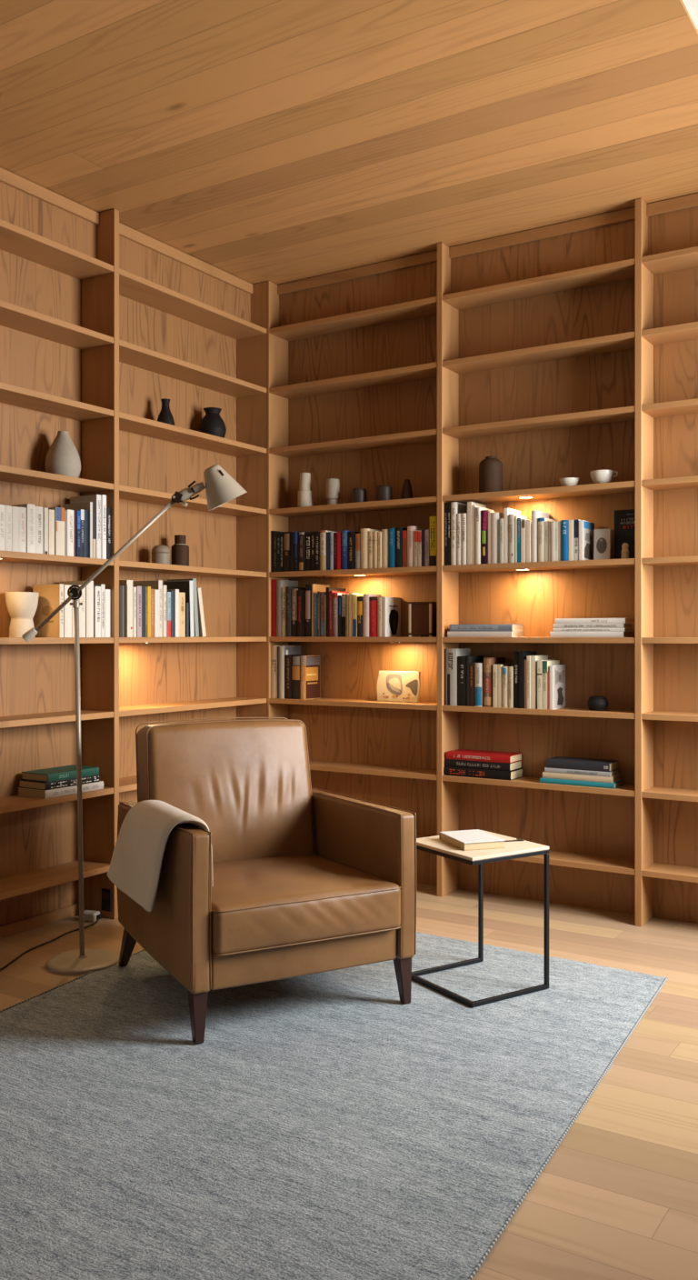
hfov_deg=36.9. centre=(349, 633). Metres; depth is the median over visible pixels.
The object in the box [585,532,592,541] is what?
picture
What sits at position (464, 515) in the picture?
book
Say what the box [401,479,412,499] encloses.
vase
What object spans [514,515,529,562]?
book
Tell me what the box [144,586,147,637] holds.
book
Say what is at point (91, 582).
book
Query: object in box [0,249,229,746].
wall
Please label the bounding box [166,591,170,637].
book
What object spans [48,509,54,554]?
book
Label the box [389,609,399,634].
picture
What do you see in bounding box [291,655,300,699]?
book
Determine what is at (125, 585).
book
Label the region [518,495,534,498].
recessed light
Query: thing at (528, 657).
book
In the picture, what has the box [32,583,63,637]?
book
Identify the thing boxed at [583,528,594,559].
picture
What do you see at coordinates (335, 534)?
book
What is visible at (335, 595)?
book
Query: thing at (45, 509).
book
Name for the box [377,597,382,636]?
book
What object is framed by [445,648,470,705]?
book
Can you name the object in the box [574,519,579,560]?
book
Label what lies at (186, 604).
book
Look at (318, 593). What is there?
book
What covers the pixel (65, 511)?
book
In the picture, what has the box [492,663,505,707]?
book
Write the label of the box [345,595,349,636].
book
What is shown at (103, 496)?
book
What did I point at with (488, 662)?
book
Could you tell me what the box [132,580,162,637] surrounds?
book
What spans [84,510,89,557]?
book
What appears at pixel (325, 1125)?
rug
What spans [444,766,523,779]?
book
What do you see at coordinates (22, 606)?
vase
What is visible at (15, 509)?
book
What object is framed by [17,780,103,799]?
book
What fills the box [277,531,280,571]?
book
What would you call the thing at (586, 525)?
picture
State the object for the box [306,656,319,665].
label
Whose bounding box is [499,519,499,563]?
book
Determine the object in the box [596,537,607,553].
print
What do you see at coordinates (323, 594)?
book
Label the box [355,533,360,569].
book
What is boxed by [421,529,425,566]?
book
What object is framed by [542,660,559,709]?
book
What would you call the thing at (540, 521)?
book
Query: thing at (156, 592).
book
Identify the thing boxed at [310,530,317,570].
book
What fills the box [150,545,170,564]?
lidded jar
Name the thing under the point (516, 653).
book
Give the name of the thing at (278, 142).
ceiling
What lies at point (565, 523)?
book
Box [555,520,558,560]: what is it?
book
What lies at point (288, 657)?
book
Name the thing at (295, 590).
book
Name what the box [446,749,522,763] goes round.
book
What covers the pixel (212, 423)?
vase
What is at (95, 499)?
book
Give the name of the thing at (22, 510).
book
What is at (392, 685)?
picture
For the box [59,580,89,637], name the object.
book
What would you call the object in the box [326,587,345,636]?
book
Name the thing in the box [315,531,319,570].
book
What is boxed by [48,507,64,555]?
book
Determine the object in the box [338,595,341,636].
book
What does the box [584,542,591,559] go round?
picture
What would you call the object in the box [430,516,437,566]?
book
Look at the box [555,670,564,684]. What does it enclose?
picture
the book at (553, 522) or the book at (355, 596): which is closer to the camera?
the book at (553, 522)
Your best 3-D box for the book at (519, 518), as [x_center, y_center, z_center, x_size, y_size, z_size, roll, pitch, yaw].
[0.755,-0.397,4.499,0.016,0.192,0.121,0,0,32]
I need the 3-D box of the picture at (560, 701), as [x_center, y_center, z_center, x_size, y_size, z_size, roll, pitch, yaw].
[0.899,0.266,4.439,0.001,0.079,0.076,0,0,32]
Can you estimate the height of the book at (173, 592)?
0.204 m
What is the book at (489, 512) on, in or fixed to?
on the bookcase at (577, 382)
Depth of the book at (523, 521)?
4.44 m
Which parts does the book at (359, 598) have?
spine panel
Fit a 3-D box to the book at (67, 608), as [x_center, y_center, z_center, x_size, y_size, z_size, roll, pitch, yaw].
[-1.152,-0.087,4.105,0.145,0.204,0.037,0,0,32]
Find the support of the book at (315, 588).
on the bookcase at (577, 382)
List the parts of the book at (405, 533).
spine panel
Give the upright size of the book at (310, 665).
0.210 m
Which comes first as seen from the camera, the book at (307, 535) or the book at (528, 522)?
the book at (528, 522)
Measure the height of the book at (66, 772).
0.029 m
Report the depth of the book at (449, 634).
4.54 m
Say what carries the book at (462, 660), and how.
on the bookcase at (577, 382)
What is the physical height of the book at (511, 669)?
0.177 m
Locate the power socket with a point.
(106, 894)
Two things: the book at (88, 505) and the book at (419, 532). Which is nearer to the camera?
the book at (88, 505)
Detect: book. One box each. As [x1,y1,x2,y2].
[0,504,5,550]
[5,505,11,550]
[10,503,34,552]
[11,506,19,551]
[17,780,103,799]
[18,774,99,789]
[19,507,26,552]
[21,764,99,781]
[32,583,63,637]
[34,506,42,553]
[42,507,48,554]
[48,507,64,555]
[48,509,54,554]
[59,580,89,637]
[63,501,92,558]
[63,584,71,637]
[64,510,67,555]
[66,509,73,556]
[70,494,100,559]
[71,599,74,637]
[73,510,75,556]
[75,509,84,557]
[75,510,80,557]
[75,584,85,637]
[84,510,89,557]
[90,580,93,637]
[92,511,96,558]
[93,584,105,637]
[93,586,100,637]
[100,494,106,559]
[105,589,109,637]
[106,507,110,559]
[119,580,132,637]
[119,584,127,637]
[119,585,122,637]
[122,585,124,637]
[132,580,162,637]
[132,586,136,637]
[135,586,141,637]
[141,586,144,637]
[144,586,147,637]
[147,586,150,637]
[150,589,154,637]
[154,589,159,637]
[162,585,166,637]
[163,580,194,637]
[166,589,179,637]
[166,590,175,637]
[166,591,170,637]
[167,578,199,637]
[179,592,185,637]
[185,602,188,637]
[196,587,206,637]
[270,530,273,571]
[270,579,278,636]
[271,645,291,698]
[273,530,283,571]
[276,580,298,636]
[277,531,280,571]
[277,646,279,698]
[279,645,300,698]
[280,532,283,571]
[281,587,285,636]
[283,531,293,571]
[285,586,305,636]
[285,654,308,699]
[290,532,293,571]
[291,588,305,636]
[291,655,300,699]
[293,531,298,570]
[297,590,302,636]
[298,530,310,570]
[300,655,319,699]
[302,590,305,636]
[305,533,310,570]
[305,584,311,636]
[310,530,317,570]
[311,583,329,636]
[313,593,317,636]
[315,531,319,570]
[317,591,320,636]
[320,530,337,569]
[320,591,326,636]
[324,594,326,636]
[326,531,330,569]
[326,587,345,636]
[329,590,348,636]
[330,531,336,569]
[332,592,349,636]
[333,532,337,569]
[337,531,341,569]
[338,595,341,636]
[341,530,353,569]
[341,593,349,636]
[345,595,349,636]
[348,531,360,569]
[349,593,362,636]
[352,594,362,636]
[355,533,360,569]
[357,596,362,636]
[360,528,380,569]
[362,593,381,636]
[368,530,373,568]
[370,596,381,636]
[372,530,379,568]
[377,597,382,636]
[378,531,381,568]
[381,529,388,568]
[382,596,400,636]
[388,528,395,567]
[395,527,407,567]
[402,530,407,567]
[407,526,426,567]
[414,530,419,566]
[418,530,421,566]
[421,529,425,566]
[425,529,429,566]
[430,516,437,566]
[439,829,524,850]
[444,502,448,565]
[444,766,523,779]
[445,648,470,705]
[445,759,522,770]
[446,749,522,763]
[447,631,524,637]
[448,502,450,565]
[450,501,467,565]
[450,624,524,631]
[456,513,461,565]
[458,655,475,706]
[461,513,467,564]
[467,501,485,564]
[467,655,483,706]
[470,661,483,706]
[471,505,489,564]
[475,507,493,564]
[475,662,483,706]
[481,510,496,563]
[483,657,505,707]
[488,510,495,563]
[490,512,504,563]
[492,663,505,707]
[497,663,511,707]
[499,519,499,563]
[500,518,504,563]
[501,665,514,707]
[504,508,520,563]
[508,513,526,562]
[508,666,514,708]
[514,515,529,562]
[514,650,523,708]
[517,517,529,562]
[519,650,537,708]
[520,519,527,562]
[524,659,526,708]
[526,520,531,562]
[526,655,530,709]
[530,655,548,709]
[531,510,549,561]
[537,517,554,561]
[537,660,549,709]
[540,777,623,789]
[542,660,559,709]
[542,771,621,782]
[544,520,549,561]
[544,767,619,777]
[546,756,619,771]
[548,671,549,709]
[549,520,551,561]
[550,631,632,637]
[550,664,565,709]
[551,520,555,561]
[552,628,634,631]
[553,623,633,628]
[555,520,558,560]
[555,618,634,623]
[558,520,561,560]
[561,520,569,560]
[569,520,574,560]
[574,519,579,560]
[579,520,594,559]
[614,509,635,559]
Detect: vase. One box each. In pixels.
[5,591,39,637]
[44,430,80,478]
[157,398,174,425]
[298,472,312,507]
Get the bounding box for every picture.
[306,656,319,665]
[376,670,420,702]
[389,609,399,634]
[393,618,396,631]
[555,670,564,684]
[557,687,563,704]
[583,520,594,529]
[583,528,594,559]
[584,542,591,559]
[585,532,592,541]
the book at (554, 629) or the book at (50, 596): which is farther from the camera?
the book at (554, 629)
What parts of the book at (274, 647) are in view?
spine panel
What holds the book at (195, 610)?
on the bookcase at (135, 355)
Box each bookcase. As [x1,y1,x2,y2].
[0,167,267,938]
[267,192,697,926]
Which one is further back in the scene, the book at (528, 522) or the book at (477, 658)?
the book at (477, 658)
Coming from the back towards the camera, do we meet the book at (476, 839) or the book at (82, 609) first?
the book at (82, 609)
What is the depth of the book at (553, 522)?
4.36 m
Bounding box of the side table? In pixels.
[411,830,549,1007]
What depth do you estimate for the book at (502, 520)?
4.49 m
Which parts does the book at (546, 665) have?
spine panel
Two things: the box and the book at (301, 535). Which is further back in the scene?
the book at (301, 535)
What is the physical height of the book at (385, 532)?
0.178 m
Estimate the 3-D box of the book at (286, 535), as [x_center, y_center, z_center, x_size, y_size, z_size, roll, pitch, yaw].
[-0.273,-0.399,5.141,0.040,0.195,0.121,0,0,32]
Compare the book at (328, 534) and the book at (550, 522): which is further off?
the book at (328, 534)
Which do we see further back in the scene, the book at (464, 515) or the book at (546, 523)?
the book at (464, 515)
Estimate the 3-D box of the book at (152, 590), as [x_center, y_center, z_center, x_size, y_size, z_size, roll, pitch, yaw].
[-0.902,-0.088,4.511,0.146,0.206,0.020,0,0,32]
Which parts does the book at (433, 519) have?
spine panel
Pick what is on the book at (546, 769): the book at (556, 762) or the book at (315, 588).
the book at (556, 762)
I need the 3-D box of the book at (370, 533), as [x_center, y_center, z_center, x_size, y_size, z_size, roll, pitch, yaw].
[0.130,-0.388,4.887,0.026,0.173,0.121,0,0,32]
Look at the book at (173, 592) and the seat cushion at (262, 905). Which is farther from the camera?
the book at (173, 592)
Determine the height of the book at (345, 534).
0.183 m
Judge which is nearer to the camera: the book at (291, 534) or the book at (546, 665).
the book at (546, 665)
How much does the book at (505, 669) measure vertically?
0.177 m
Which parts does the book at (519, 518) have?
spine panel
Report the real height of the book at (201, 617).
0.225 m
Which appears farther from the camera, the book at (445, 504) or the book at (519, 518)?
the book at (445, 504)
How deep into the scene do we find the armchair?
3.27 m
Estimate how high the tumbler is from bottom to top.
0.076 m
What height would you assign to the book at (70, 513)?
0.182 m
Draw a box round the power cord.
[0,910,102,970]
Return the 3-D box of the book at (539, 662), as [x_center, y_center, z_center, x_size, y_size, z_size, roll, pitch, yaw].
[0.841,0.215,4.458,0.021,0.205,0.146,0,0,32]
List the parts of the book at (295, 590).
spine panel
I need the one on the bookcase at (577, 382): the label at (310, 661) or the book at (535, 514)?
the book at (535, 514)
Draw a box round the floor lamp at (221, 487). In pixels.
[21,464,247,975]
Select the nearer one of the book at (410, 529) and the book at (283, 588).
the book at (410, 529)
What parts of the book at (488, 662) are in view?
spine panel, spine panel, spine panel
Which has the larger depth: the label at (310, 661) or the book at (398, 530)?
the label at (310, 661)
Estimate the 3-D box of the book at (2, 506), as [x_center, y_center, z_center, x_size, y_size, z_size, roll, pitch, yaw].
[-1.311,-0.385,3.828,0.121,0.167,0.030,0,0,32]
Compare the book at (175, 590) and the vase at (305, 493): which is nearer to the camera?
the book at (175, 590)
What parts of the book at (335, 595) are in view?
spine panel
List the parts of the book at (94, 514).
spine panel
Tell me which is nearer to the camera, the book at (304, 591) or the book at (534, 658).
the book at (534, 658)
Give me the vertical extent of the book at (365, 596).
0.199 m
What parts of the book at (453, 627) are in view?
spine panel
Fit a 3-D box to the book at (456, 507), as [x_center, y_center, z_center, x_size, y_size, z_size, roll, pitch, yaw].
[0.499,-0.441,4.672,0.025,0.279,0.146,0,0,32]
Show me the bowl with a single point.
(567, 481)
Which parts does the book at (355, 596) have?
spine panel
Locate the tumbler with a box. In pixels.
[376,485,392,500]
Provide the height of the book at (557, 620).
0.023 m
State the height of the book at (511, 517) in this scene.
0.209 m
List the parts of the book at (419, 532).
spine panel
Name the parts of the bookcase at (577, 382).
shelf, shelf, shelf, shelf, shelf, shelf, shelf, panel, panel, shelf, shelf, shelf, shelf, shelf, shelf, shelf, shelf, shelf, panel, panel, shelf, shelf, shelf, shelf, shelf, shelf, shelf, shelf, shelf, shelf, panel, panel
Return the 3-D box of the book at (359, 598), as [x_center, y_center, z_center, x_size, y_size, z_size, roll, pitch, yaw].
[0.081,-0.079,4.918,0.030,0.188,0.121,0,0,32]
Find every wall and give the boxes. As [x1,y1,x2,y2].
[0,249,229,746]
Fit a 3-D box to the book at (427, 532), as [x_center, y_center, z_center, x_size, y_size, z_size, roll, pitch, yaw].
[0.381,-0.384,4.732,0.020,0.165,0.121,0,0,32]
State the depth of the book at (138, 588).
4.40 m
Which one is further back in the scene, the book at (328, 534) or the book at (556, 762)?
the book at (328, 534)
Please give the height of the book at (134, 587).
0.211 m
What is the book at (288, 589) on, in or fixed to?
on the bookcase at (577, 382)
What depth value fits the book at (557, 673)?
4.41 m
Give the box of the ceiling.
[0,0,697,284]
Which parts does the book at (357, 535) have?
spine panel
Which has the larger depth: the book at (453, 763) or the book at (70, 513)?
the book at (453, 763)
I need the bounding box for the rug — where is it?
[0,931,668,1279]
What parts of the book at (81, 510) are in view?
spine panel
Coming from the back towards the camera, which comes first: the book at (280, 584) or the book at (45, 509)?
the book at (280, 584)
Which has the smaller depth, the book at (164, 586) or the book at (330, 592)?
the book at (164, 586)
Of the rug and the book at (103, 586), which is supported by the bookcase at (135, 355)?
the book at (103, 586)
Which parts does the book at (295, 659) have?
spine panel, spine panel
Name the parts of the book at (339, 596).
spine panel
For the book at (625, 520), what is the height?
0.208 m
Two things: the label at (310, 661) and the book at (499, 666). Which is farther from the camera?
the label at (310, 661)
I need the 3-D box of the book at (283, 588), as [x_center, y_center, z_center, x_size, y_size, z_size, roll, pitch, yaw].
[-0.282,-0.105,5.165,0.023,0.240,0.146,0,0,32]
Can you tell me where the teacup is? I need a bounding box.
[590,470,618,483]
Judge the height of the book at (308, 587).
0.251 m
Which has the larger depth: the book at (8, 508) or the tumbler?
the tumbler
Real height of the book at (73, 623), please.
0.200 m
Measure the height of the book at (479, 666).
0.189 m
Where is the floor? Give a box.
[0,882,697,1279]
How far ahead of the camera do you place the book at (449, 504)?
4.62 m
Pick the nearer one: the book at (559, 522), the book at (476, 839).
the book at (476, 839)
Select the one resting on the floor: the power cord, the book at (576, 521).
the power cord
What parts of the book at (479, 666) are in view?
spine panel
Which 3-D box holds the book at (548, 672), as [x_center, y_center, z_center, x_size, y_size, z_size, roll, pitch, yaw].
[0.867,0.240,4.428,0.006,0.156,0.120,0,0,32]
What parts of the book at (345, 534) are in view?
spine panel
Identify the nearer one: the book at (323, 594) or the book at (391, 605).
the book at (391, 605)
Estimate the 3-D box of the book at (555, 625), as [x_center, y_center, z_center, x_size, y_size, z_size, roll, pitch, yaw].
[1.014,-0.031,4.343,0.298,0.017,0.131,0,0,32]
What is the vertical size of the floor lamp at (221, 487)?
1.759 m
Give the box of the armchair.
[117,717,416,1044]
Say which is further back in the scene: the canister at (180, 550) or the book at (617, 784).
the canister at (180, 550)
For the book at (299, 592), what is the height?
0.226 m
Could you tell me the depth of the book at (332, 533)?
4.95 m
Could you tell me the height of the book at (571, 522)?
0.169 m
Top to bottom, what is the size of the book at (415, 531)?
0.164 m
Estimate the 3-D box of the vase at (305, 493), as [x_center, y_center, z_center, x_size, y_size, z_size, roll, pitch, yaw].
[-0.213,-0.697,5.105,0.075,0.172,0.075,0,0,32]
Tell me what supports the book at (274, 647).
on the bookcase at (577, 382)
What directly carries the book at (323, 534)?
on the bookcase at (577, 382)
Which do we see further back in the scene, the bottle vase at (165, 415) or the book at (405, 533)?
the book at (405, 533)
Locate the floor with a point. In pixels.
(617, 1197)
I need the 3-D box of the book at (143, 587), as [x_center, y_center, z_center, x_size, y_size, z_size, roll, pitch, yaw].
[-0.932,-0.092,4.464,0.145,0.215,0.018,0,0,32]
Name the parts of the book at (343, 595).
spine panel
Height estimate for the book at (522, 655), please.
0.241 m
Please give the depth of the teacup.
4.28 m
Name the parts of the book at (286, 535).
spine panel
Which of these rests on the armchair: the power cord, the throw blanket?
the throw blanket
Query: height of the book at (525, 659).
0.207 m
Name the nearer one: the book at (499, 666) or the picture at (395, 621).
the book at (499, 666)
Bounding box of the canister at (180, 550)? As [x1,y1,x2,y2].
[170,534,189,566]
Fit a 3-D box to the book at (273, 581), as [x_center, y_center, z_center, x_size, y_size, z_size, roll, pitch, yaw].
[-0.334,-0.125,5.198,0.026,0.281,0.148,0,0,32]
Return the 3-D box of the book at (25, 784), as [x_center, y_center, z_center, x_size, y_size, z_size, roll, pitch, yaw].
[-1.144,0.582,4.133,0.156,0.029,0.280,0,0,32]
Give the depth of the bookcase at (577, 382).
4.58 m
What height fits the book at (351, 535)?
0.176 m
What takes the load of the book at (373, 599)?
on the bookcase at (577, 382)
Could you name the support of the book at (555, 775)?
on the book at (617, 784)
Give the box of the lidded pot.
[587,695,609,710]
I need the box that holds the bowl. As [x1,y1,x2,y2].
[559,477,579,486]
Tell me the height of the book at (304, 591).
0.225 m
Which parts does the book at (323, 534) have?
spine panel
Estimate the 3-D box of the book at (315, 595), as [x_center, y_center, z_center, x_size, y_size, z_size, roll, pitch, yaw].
[-0.123,-0.088,5.066,0.024,0.207,0.146,0,0,32]
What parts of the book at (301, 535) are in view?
spine panel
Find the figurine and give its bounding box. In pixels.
[620,542,629,559]
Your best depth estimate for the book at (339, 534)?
4.93 m
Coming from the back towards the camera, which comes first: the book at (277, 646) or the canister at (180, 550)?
the book at (277, 646)
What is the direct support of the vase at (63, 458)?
on the bookcase at (135, 355)
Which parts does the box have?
corner post, lid, corner post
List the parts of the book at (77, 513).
spine panel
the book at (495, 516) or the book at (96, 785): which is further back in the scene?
the book at (495, 516)
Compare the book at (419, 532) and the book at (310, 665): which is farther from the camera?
the book at (310, 665)
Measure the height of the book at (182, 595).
0.197 m
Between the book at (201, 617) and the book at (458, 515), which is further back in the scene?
the book at (201, 617)
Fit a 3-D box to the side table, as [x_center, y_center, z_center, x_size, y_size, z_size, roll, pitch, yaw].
[0.424,0.925,3.462,0.324,0.462,0.344,0,0,-33]
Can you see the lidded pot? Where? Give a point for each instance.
(595, 703)
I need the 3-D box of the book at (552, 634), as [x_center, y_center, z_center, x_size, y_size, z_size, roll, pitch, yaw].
[1.007,0.004,4.344,0.310,0.023,0.130,0,0,32]
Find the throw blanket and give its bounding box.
[107,800,212,911]
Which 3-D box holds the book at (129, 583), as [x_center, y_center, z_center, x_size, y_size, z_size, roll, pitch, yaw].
[-0.977,-0.104,4.399,0.155,0.238,0.036,0,0,32]
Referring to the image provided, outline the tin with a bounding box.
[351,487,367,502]
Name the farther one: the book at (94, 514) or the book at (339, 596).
the book at (339, 596)
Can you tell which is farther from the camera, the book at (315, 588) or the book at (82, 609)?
the book at (315, 588)
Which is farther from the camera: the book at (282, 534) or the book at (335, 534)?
the book at (282, 534)
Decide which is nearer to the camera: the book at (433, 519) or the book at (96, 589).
the book at (96, 589)
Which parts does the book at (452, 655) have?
spine panel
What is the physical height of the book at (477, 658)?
0.218 m
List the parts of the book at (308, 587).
spine panel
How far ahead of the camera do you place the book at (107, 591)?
4.25 m
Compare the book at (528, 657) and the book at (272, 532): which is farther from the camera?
the book at (272, 532)
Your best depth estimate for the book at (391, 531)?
4.78 m
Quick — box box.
[408,601,437,637]
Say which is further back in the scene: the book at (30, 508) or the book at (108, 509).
the book at (108, 509)
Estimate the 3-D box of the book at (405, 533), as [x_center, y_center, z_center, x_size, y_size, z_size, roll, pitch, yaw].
[0.284,-0.385,4.796,0.021,0.167,0.120,0,0,32]
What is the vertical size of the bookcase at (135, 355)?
2.898 m
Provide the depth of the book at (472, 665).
4.57 m
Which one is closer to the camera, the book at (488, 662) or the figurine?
the figurine
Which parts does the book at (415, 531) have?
spine panel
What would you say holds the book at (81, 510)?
on the bookcase at (135, 355)
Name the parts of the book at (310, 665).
spine panel, spine panel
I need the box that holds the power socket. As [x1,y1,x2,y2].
[101,888,111,911]
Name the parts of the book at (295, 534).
spine panel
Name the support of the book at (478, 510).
on the bookcase at (577, 382)
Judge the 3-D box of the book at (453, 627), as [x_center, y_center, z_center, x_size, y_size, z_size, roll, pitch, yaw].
[0.606,-0.025,4.599,0.298,0.031,0.131,0,0,32]
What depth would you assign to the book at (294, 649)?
5.11 m
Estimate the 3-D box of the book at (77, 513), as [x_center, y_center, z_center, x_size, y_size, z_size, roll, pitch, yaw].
[-1.114,-0.392,4.142,0.121,0.182,0.018,0,0,32]
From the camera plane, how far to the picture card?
4.32 m
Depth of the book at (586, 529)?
4.33 m
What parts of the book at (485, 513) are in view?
spine panel, spine panel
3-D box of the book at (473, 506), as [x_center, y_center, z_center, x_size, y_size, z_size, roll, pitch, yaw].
[0.582,-0.430,4.623,0.015,0.259,0.145,0,0,32]
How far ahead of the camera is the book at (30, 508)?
3.91 m
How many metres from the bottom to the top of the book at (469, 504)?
0.275 m
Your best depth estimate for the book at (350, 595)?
4.90 m
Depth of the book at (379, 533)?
4.81 m
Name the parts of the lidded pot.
pot lid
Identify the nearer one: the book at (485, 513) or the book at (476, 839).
the book at (476, 839)
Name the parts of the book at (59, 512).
spine panel, spine panel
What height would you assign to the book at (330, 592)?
0.217 m
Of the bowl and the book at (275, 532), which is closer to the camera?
the bowl
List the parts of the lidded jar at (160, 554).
jar lid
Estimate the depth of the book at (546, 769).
4.31 m
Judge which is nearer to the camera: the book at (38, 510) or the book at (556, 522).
the book at (38, 510)
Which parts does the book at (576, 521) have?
spine panel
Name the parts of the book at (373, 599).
spine panel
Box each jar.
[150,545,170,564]
[479,456,502,492]
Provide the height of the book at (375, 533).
0.171 m
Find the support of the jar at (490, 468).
on the bookcase at (577, 382)
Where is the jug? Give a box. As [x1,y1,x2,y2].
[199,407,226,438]
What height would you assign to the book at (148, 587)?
0.216 m
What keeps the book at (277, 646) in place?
on the bookcase at (577, 382)
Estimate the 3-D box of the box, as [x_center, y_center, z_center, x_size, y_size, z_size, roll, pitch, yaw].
[0.350,-0.064,4.765,0.124,0.158,0.120,0,0,32]
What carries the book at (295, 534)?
on the bookcase at (577, 382)
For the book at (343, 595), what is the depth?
4.92 m
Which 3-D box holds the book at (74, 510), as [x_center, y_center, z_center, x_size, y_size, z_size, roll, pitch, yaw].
[-1.126,-0.393,4.132,0.120,0.183,0.008,0,0,32]
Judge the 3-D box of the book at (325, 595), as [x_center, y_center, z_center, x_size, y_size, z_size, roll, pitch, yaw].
[-0.075,-0.085,5.032,0.006,0.200,0.145,0,0,32]
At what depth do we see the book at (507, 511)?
4.48 m
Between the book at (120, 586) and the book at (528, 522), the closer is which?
the book at (120, 586)
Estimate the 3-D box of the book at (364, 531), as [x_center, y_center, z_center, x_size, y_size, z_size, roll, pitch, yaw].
[0.101,-0.395,4.905,0.038,0.187,0.120,0,0,32]
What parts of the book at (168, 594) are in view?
spine panel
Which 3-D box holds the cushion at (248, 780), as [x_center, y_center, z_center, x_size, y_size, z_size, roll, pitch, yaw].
[-0.432,0.558,3.697,0.604,0.500,0.243,0,0,-28]
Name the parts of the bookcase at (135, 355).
panel, panel, shelf, shelf, shelf, shelf, shelf, shelf, shelf, shelf, shelf, shelf, panel, panel, shelf, shelf, shelf, shelf, shelf, shelf, shelf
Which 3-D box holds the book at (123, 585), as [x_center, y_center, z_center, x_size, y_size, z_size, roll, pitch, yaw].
[-0.996,-0.092,4.361,0.145,0.214,0.013,0,0,32]
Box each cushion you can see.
[136,719,315,863]
[210,854,400,956]
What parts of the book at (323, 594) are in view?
spine panel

